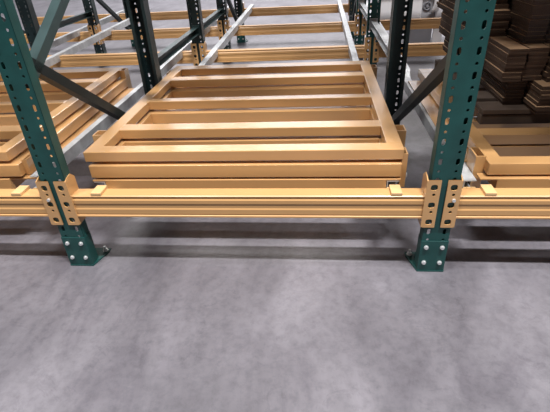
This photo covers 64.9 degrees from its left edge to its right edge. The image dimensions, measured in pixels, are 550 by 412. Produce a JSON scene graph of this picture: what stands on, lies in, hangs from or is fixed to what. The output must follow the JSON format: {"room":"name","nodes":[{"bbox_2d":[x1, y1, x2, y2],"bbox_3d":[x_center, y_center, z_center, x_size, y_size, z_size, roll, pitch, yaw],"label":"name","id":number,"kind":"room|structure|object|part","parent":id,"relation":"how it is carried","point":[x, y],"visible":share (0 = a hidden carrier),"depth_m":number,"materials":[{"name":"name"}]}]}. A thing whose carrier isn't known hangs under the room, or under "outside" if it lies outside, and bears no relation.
{"room":"warehouse","nodes":[
{"label":"warehouse","id":0,"kind":"room"},
{"bbox_2d":[0,0,549,411],"bbox_3d":[0.500,-1.542,4.676,30.000,0.150,21.000,0,32,6],"label":"floor","id":1,"kind":"structure","parent":0,"point":[180,314],"depth_m":1.51,"materials":[{"name":"concrete"}]},
{"bbox_2d":[2,2,31,33],"bbox_3d":[-3.296,-3.104,4.561,0.152,3.000,1.122,0,32,6],"label":"frame","id":2,"kind":"object","parent":1,"relation":"on","point":[3,19],"visible":0.05,"depth_m":5.47,"materials":[{"name":"teal paint"}]},
{"bbox_2d":[37,13,125,24],"bbox_3d":[-2.502,-2.427,5.569,1.364,0.200,0.065,0,32,6],"label":"crossbar","id":3,"kind":"object","parent":2,"relation":"attached to","point":[122,15],"visible":0.15,"depth_m":5.55,"materials":[{"name":"orange paint"}]},
{"bbox_2d":[15,0,48,54],"bbox_3d":[-2.051,-2.265,3.091,0.152,3.000,0.122,0,32,6],"label":"post","id":4,"kind":"object","parent":1,"relation":"on","point":[20,4],"visible":0.38,"depth_m":3.51,"materials":[{"name":"green metal"}]},
{"bbox_2d":[33,10,92,34],"bbox_3d":[-1.958,-1.721,4.048,0.060,0.080,1.003,0,32,6],"label":"spacer","id":5,"kind":"object","parent":4,"relation":"attached to","point":[88,14],"visible":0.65,"depth_m":4.23,"materials":[{"name":"grey paint"}]},
{"bbox_3d":[-1.916,-1.985,4.470,0.060,0.080,0.004,0,32,6],"label":"plate","id":6,"kind":"part","parent":5,"relation":"part of","materials":[{"name":"grey paint"}]},
{"bbox_3d":[-2.684,-1.252,3.753,1.364,0.200,0.065,0,32,6],"label":"crossbar","id":7,"kind":"object","parent":4,"relation":"attached to","visible":0},
{"bbox_2d":[50,10,124,48],"bbox_3d":[-2.162,-1.279,3.721,0.060,0.132,4.659,0,32,6],"label":"rail","id":8,"kind":"object","parent":7,"relation":"attached to","point":[60,40],"visible":0.36,"depth_m":4.51,"materials":[{"name":"metal"}]},
{"bbox_2d":[0,0,161,265],"bbox_3d":[-0.814,-1.348,1.496,0.152,3.001,1.226,0,32,6],"label":"frame","id":9,"kind":"object","parent":1,"relation":"on","point":[81,251],"visible":0.76,"depth_m":1.53,"materials":[{"name":"teal paint"}]},
{"bbox_2d":[0,176,62,224],"bbox_3d":[-1.497,-0.029,1.704,1.364,0.200,0.071,0,32,6],"label":"crossbar","id":10,"kind":"object","parent":9,"relation":"attached to","point":[34,202],"visible":0.98,"depth_m":1.64,"materials":[{"name":"orange paint"}]},
{"bbox_2d":[44,9,150,66],"bbox_3d":[-1.839,-1.278,3.690,0.065,0.132,4.659,0,32,6],"label":"rail","id":11,"kind":"object","parent":10,"relation":"attached to","point":[83,44],"visible":0.58,"depth_m":4.06,"materials":[{"name":"metal"}]},
{"bbox_2d":[0,88,133,188],"bbox_3d":[-1.468,-0.408,2.313,1.095,0.054,1.242,-1,32,4],"label":"cart","id":12,"kind":"object","parent":11,"relation":"on","point":[5,182],"visible":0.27,"depth_m":2.09,"materials":[{"name":"orange paint"}]},
{"bbox_2d":[0,77,129,176],"bbox_3d":[-1.468,-0.469,2.294,1.021,0.068,1.269,-1,32,4],"label":"cart","id":13,"kind":"object","parent":12,"relation":"on","point":[23,163],"visible":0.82,"depth_m":2.21,"materials":[{"name":"orange paint"}]},
{"bbox_2d":[0,67,131,160],"bbox_3d":[-1.470,-0.449,2.332,0.989,0.230,1.289,-1,32,4],"label":"cart","id":14,"kind":"object","parent":13,"relation":"on","point":[60,109],"visible":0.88,"depth_m":2.23,"materials":[{"name":"orange paint"}]},
{"bbox_3d":[-1.008,-0.469,2.252,0.056,0.052,1.134,-1,32,4],"label":"rail","id":15,"kind":"part","parent":13,"relation":"part of","materials":[{"name":"grey metal"}]},
{"bbox_2d":[10,6,228,195],"bbox_3d":[-0.772,-1.276,3.584,0.043,0.131,4.659,0,32,6],"label":"rail","id":16,"kind":"object","parent":10,"relation":"attached to","point":[76,146],"visible":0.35,"depth_m":2.25,"materials":[{"name":"metal"}]},
{"bbox_3d":[-0.854,-1.043,1.005,0.093,2.996,0.044,0,32,5],"label":"post","id":17,"kind":"part","parent":9,"relation":"part of","materials":[{"name":"green metal"}]},
{"bbox_3d":[-0.786,0.213,1.821,0.152,0.006,0.115,0,32,5],"label":"plate","id":18,"kind":"part","parent":9,"relation":"part of","materials":[{"name":"teal paint"}]},
{"bbox_3d":[-0.760,-1.636,1.951,0.093,2.996,0.075,0,32,5],"label":"post","id":19,"kind":"part","parent":9,"relation":"part of","materials":[{"name":"metal"}]},
{"bbox_2d":[146,25,199,68],"bbox_3d":[-0.673,-1.103,2.972,0.060,0.080,1.098,0,32,6],"label":"spacer","id":20,"kind":"object","parent":9,"relation":"attached to","point":[173,48],"visible":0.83,"depth_m":2.99,"materials":[{"name":"grey paint"}]},
{"bbox_3d":[-0.627,-1.392,3.434,0.060,0.080,0.004,0,32,6],"label":"plate","id":21,"kind":"part","parent":20,"relation":"part of","materials":[{"name":"grey paint"}]},
{"bbox_2d":[53,172,441,227],"bbox_3d":[-0.118,-0.027,1.571,1.364,0.200,0.065,0,32,6],"label":"crossbar","id":22,"kind":"object","parent":9,"relation":"attached to","point":[208,202],"visible":1,"depth_m":1.56,"materials":[{"name":"orange paint"}]},
{"bbox_2d":[90,4,253,195],"bbox_3d":[-0.484,-1.275,3.556,0.082,0.132,4.659,0,32,6],"label":"rail","id":23,"kind":"object","parent":22,"relation":"attached to","point":[212,55],"visible":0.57,"depth_m":3.63,"materials":[{"name":"metal"}]},
{"bbox_2d":[93,83,400,188],"bbox_3d":[-0.074,-0.405,2.175,1.180,0.054,1.242,0,32,6],"label":"cart","id":24,"kind":"object","parent":23,"relation":"on","point":[184,182],"visible":0.22,"depth_m":1.65,"materials":[{"name":"orange paint"}]},
{"bbox_2d":[89,71,407,186],"bbox_3d":[-0.062,-0.458,2.160,1.212,0.135,1.269,0,32,6],"label":"cart","id":25,"kind":"object","parent":24,"relation":"on","point":[373,167],"visible":0.62,"depth_m":1.81,"materials":[{"name":"orange paint"}]},
{"bbox_3d":[-0.638,-0.462,2.205,0.056,0.052,1.134,0,32,6],"label":"rail","id":26,"kind":"part","parent":25,"relation":"part of","materials":[{"name":"orange paint"}]},
{"bbox_2d":[83,60,405,161],"bbox_3d":[-0.088,-0.482,2.173,1.301,0.145,1.289,0,32,6],"label":"cart","id":27,"kind":"object","parent":25,"relation":"on","point":[103,149],"visible":0.99,"depth_m":1.82,"materials":[{"name":"orange paint"}]},
{"bbox_3d":[-0.651,-0.521,2.191,0.056,0.040,1.149,0,32,6],"label":"rail","id":28,"kind":"part","parent":27,"relation":"part of","materials":[{"name":"orange paint"}]},
{"bbox_3d":[0.486,-0.518,2.079,0.056,0.040,1.149,0,32,6],"label":"rail","id":29,"kind":"part","parent":27,"relation":"part of","materials":[{"name":"orange paint"}]},
{"bbox_3d":[0.483,-0.459,2.094,0.056,0.052,1.134,0,32,6],"label":"rail","id":30,"kind":"part","parent":25,"relation":"part of","materials":[{"name":"orange paint"}]},
{"bbox_2d":[337,0,402,195],"bbox_3d":[0.613,-1.272,3.448,0.060,0.132,4.659,0,32,6],"label":"rail","id":31,"kind":"object","parent":22,"relation":"attached to","point":[395,190],"visible":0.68,"depth_m":3.33,"materials":[{"name":"metal"}]},
{"bbox_2d":[82,0,143,53],"bbox_3d":[-1.917,-3.101,4.425,0.152,3.000,1.122,0,32,6],"label":"frame","id":32,"kind":"object","parent":1,"relation":"on","point":[86,3],"visible":0.41,"depth_m":4.65,"materials":[{"name":"teal paint"}]},
{"bbox_2d":[9,25,95,44],"bbox_3d":[-2.593,-1.829,4.662,1.364,0.200,0.065,0,32,6],"label":"crossbar","id":33,"kind":"object","parent":32,"relation":"attached to","point":[85,34],"visible":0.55,"depth_m":4.61,"materials":[{"name":"orange paint"}]},
{"bbox_3d":[-1.961,-2.832,3.992,0.093,2.996,0.075,0,32,6],"label":"post","id":34,"kind":"part","parent":32,"relation":"part of","materials":[{"name":"metal"}]},
{"bbox_3d":[-1.876,-3.361,4.837,0.093,2.996,0.075,0,32,6],"label":"post","id":35,"kind":"part","parent":32,"relation":"part of","materials":[{"name":"metal"}]},
{"bbox_2d":[135,8,237,22],"bbox_3d":[-1.124,-2.423,5.433,1.364,0.200,0.065,0,32,6],"label":"crossbar","id":36,"kind":"object","parent":32,"relation":"attached to","point":[167,15],"visible":0.33,"depth_m":5.43,"materials":[{"name":"orange paint"}]},
{"bbox_2d":[186,0,204,65],"bbox_3d":[-0.672,-2.262,2.955,0.152,3.000,0.122,0,32,6],"label":"post","id":37,"kind":"object","parent":1,"relation":"on","point":[191,6],"visible":0.54,"depth_m":3.40,"materials":[{"name":"metal"}]},
{"bbox_2d":[47,41,198,68],"bbox_3d":[-1.305,-1.249,3.618,1.364,0.200,0.065,0,32,6],"label":"crossbar","id":38,"kind":"object","parent":37,"relation":"attached to","point":[102,59],"visible":0.47,"depth_m":3.62,"materials":[{"name":"orange paint"}]},
{"bbox_2d":[198,6,224,28],"bbox_3d":[-0.578,-1.699,3.924,0.060,0.080,1.003,0,32,6],"label":"spacer","id":39,"kind":"object","parent":37,"relation":"attached to","point":[210,19],"visible":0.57,"depth_m":4.03,"materials":[{"name":"grey paint"}]},
{"bbox_3d":[-0.536,-1.964,4.346,0.060,0.080,0.004,0,32,6],"label":"plate","id":40,"kind":"part","parent":39,"relation":"part of","materials":[{"name":"grey paint"}]},
{"bbox_2d":[199,36,370,62],"bbox_3d":[0.073,-1.245,3.482,1.364,0.200,0.065,0,32,6],"label":"crossbar","id":41,"kind":"object","parent":37,"relation":"attached to","point":[340,51],"visible":0.81,"depth_m":3.47,"materials":[{"name":"orange paint"}]},
{"bbox_2d":[216,0,247,62],"bbox_3d":[-0.539,-3.097,4.290,0.152,3.000,1.122,0,32,6],"label":"frame","id":42,"kind":"object","parent":1,"relation":"on","point":[240,39],"visible":0.48,"depth_m":4.78,"materials":[{"name":"teal paint"}]},
{"bbox_2d":[93,19,222,43],"bbox_3d":[-1.215,-1.826,4.526,1.364,0.200,0.065,0,32,6],"label":"crossbar","id":43,"kind":"object","parent":42,"relation":"attached to","point":[162,33],"visible":0.73,"depth_m":4.51,"materials":[{"name":"orange paint"}]},
{"bbox_3d":[-0.582,-2.829,3.857,0.093,2.996,0.075,0,32,6],"label":"post","id":44,"kind":"part","parent":42,"relation":"part of","materials":[{"name":"metal"}]},
{"bbox_3d":[-0.498,-3.357,4.701,0.093,2.996,0.075,0,32,6],"label":"post","id":45,"kind":"part","parent":42,"relation":"part of","materials":[{"name":"metal"}]},
{"bbox_2d":[224,15,359,35],"bbox_3d":[0.164,-1.823,4.391,1.364,0.200,0.065,0,32,6],"label":"crossbar","id":46,"kind":"object","parent":42,"relation":"attached to","point":[315,27],"visible":0.8,"depth_m":4.38,"materials":[{"name":"orange paint"}]},
{"bbox_2d":[243,0,351,16],"bbox_3d":[0.254,-2.420,5.297,1.364,0.200,0.065,0,32,6],"label":"crossbar","id":47,"kind":"object","parent":42,"relation":"attached to","point":[330,8],"visible":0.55,"depth_m":5.28,"materials":[{"name":"orange paint"}]},
{"bbox_2d":[349,0,366,44],"bbox_3d":[0.839,-3.094,4.154,0.152,3.000,1.122,0,32,6],"label":"frame","id":48,"kind":"object","parent":1,"relation":"on","point":[353,8],"visible":0.51,"depth_m":4.40,"materials":[{"name":"teal paint"}]},
{"bbox_3d":[0.880,-3.354,4.565,0.093,2.996,0.075,0,32,6],"label":"post","id":49,"kind":"part","parent":48,"relation":"part of","materials":[{"name":"metal"}]},
{"bbox_3d":[0.795,-2.817,3.708,0.093,2.996,0.044,0,32,6],"label":"post","id":50,"kind":"part","parent":48,"relation":"part of","materials":[{"name":"metal"}]},
{"bbox_2d":[358,0,370,22],"bbox_3d":[0.800,-1.696,3.788,0.060,0.080,1.003,0,32,6],"label":"spacer","id":51,"kind":"object","parent":48,"relation":"attached to","point":[362,6],"visible":0.53,"depth_m":3.98,"materials":[{"name":"metal"}]},
{"bbox_2d":[361,15,441,34],"bbox_3d":[1.542,-1.819,4.255,1.364,0.200,0.065,0,32,6],"label":"crossbar","id":52,"kind":"object","parent":48,"relation":"attached to","point":[418,23],"visible":0.39,"depth_m":4.26,"materials":[{"name":"orange paint"}]},
{"bbox_2d":[366,0,380,64],"bbox_3d":[0.706,-2.259,2.820,0.152,3.000,0.122,0,32,6],"label":"post","id":53,"kind":"object","parent":1,"relation":"on","point":[375,5],"visible":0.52,"depth_m":3.29,"materials":[{"name":"metal"}]},
{"bbox_2d":[372,37,446,61],"bbox_3d":[1.451,-1.242,3.346,1.364,0.200,0.065,0,32,6],"label":"crossbar","id":54,"kind":"object","parent":53,"relation":"attached to","point":[429,48],"visible":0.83,"depth_m":3.37,"materials":[{"name":"orange paint"}]},
{"bbox_2d":[377,0,442,42],"bbox_3d":[1.509,-2.329,4.804,0.720,0.950,0.399,0,32,6],"label":"machine","id":55,"kind":"object","parent":1,"relation":"on","point":[421,8],"visible":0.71,"depth_m":4.79,"materials":[{"name":"grey plastic"}]},
{"bbox_3d":[1.739,-2.423,4.782,0.240,0.790,0.300,0,32,6],"label":"panel","id":56,"kind":"part","parent":55,"relation":"part of","materials":[{"name":"white metal"}]},
{"bbox_3d":[1.809,-2.241,4.681,0.100,0.900,0.030,0,32,6],"label":"corner post","id":57,"kind":"part","parent":55,"relation":"part of","materials":[{"name":"white plastic"}]},
{"bbox_2d":[384,0,495,271],"bbox_3d":[0.563,-1.345,1.361,0.152,3.000,1.226,0,32,6],"label":"frame","id":58,"kind":"object","parent":1,"relation":"on","point":[430,254],"visible":0.86,"depth_m":1.40,"materials":[{"name":"teal paint"}]},
{"bbox_2d":[369,18,400,56],"bbox_3d":[0.705,-1.100,2.836,0.060,0.080,1.098,0,32,6],"label":"spacer","id":59,"kind":"object","parent":58,"relation":"attached to","point":[382,38],"visible":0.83,"depth_m":2.93,"materials":[{"name":"metal"}]},
{"bbox_3d":[0.751,-1.389,3.298,0.060,0.080,0.004,0,32,6],"label":"plate","id":60,"kind":"part","parent":59,"relation":"part of","materials":[{"name":"metal"}]},
{"bbox_3d":[0.609,-1.633,1.816,0.093,2.996,0.075,0,32,6],"label":"post","id":61,"kind":"part","parent":58,"relation":"part of","materials":[{"name":"green metal"}]},
{"bbox_3d":[0.591,0.216,1.685,0.152,0.006,0.115,0,32,6],"label":"plate","id":62,"kind":"part","parent":58,"relation":"part of","materials":[{"name":"teal paint"}]},
{"bbox_3d":[0.514,-1.040,0.870,0.093,2.996,0.044,0,32,6],"label":"post","id":63,"kind":"part","parent":58,"relation":"part of","materials":[{"name":"green metal"}]},
{"bbox_2d":[440,175,549,227],"bbox_3d":[1.260,-0.023,1.433,1.364,0.200,0.071,0,32,6],"label":"crossbar","id":64,"kind":"object","parent":58,"relation":"attached to","point":[469,203],"visible":1,"depth_m":1.47,"materials":[{"name":"orange paint"}]},
{"bbox_2d":[366,1,496,195],"bbox_3d":[0.905,-1.271,3.420,0.073,0.132,4.659,0,32,6],"label":"rail","id":65,"kind":"object","parent":64,"relation":"attached to","point":[488,190],"visible":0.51,"depth_m":2.04,"materials":[{"name":"metal"}]},
{"bbox_2d":[418,69,549,187],"bbox_3d":[1.271,-0.426,2.072,0.980,0.170,1.289,0,32,6],"label":"cart","id":66,"kind":"object","parent":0,"point":[481,155],"visible":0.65,"depth_m":1.64,"materials":[{"name":"orange paint"}]},
{"bbox_3d":[0.844,-0.465,2.076,0.056,0.045,1.149,0,32,6],"label":"rail","id":67,"kind":"part","parent":66,"relation":"part of","materials":[{"name":"metal"}]},
{"bbox_2d":[408,81,549,187],"bbox_3d":[1.266,-0.402,2.044,1.035,0.054,1.242,0,32,6],"label":"cart","id":68,"kind":"object","parent":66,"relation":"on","point":[430,105],"visible":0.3,"depth_m":1.77,"materials":[{"name":"orange paint"}]},
{"bbox_2d":[434,59,549,123],"bbox_3d":[1.344,-0.602,2.145,0.880,0.065,0.875,0,32,6],"label":"pallet","id":69,"kind":"object","parent":66,"relation":"on","point":[491,111],"visible":0.26,"depth_m":1.82,"materials":[{"name":"brown wood"}]},
{"bbox_2d":[442,37,527,104],"bbox_3d":[1.048,-0.756,2.254,0.085,0.109,1.060,0,32,6],"label":"bundle","id":70,"kind":"object","parent":69,"relation":"on","point":[506,93],"visible":0.41,"depth_m":1.84,"materials":[{"name":"brown cardboard"}]},
{"bbox_2d":[439,10,529,81],"bbox_3d":[0.999,-0.844,2.174,0.079,0.127,1.091,0,32,6],"label":"bundle","id":71,"kind":"object","parent":70,"relation":"on","point":[505,58],"visible":0.56,"depth_m":1.77,"materials":[{"name":"brown cardboard"}]},
{"bbox_2d":[436,0,510,36],"bbox_3d":[1.002,-1.034,2.259,0.087,0.104,0.955,0,32,6],"label":"bundle","id":72,"kind":"object","parent":71,"relation":"on","point":[501,17],"visible":0.44,"depth_m":1.87,"materials":[{"name":"brown cardboard"}]},
{"bbox_2d":[469,0,508,8],"bbox_3d":[1.000,-1.143,2.212,0.086,0.129,0.912,0,32,6],"label":"bundle","id":73,"kind":"object","parent":72,"relation":"on","point":[500,4],"visible":0.57,"depth_m":1.86,"materials":[{"name":"brown cardboard"}]},
{"bbox_2d":[505,34,549,80],"bbox_3d":[1.078,-0.843,2.166,0.087,0.127,1.066,0,32,6],"label":"bundle","id":74,"kind":"object","parent":70,"relation":"on","point":[536,60],"visible":0.36,"depth_m":1.72,"materials":[{"name":"brown cardboard"}]},
{"bbox_2d":[505,7,549,43],"bbox_3d":[1.084,-0.965,2.140,0.086,0.104,1.009,0,32,6],"label":"bundle","id":75,"kind":"object","parent":74,"relation":"on","point":[525,28],"visible":0.38,"depth_m":1.74,"materials":[{"name":"brown cardboard"}]},
{"bbox_2d":[507,0,549,15],"bbox_3d":[1.082,-1.067,2.082,0.083,0.129,1.012,0,32,6],"label":"bundle","id":76,"kind":"object","parent":75,"relation":"on","point":[531,7],"visible":1,"depth_m":1.69,"materials":[{"name":"brown cardboard"}]},
{"bbox_2d":[521,79,549,113],"bbox_3d":[1.121,-0.693,2.145,0.085,0.109,1.062,0,32,6],"label":"bundle","id":77,"kind":"object","parent":69,"relation":"on","point":[536,98],"visible":0.22,"depth_m":1.73,"materials":[{"name":"brown cardboard"}]},
{"bbox_2d":[540,43,549,81],"bbox_3d":[1.159,-0.827,2.132,0.084,0.127,1.069,0,32,6],"label":"bundle","id":78,"kind":"object","parent":77,"relation":"on","point":[545,73],"visible":0.09,"depth_m":1.72,"materials":[{"name":"brown cardboard"}]},
{"bbox_2d":[543,21,549,42],"bbox_3d":[1.166,-0.963,2.130,0.082,0.104,1.013,0,32,6],"label":"bundle","id":79,"kind":"object","parent":78,"relation":"on","point":[546,37],"visible":0.13,"depth_m":1.73,"materials":[{"name":"brown cardboard"}]}
]}

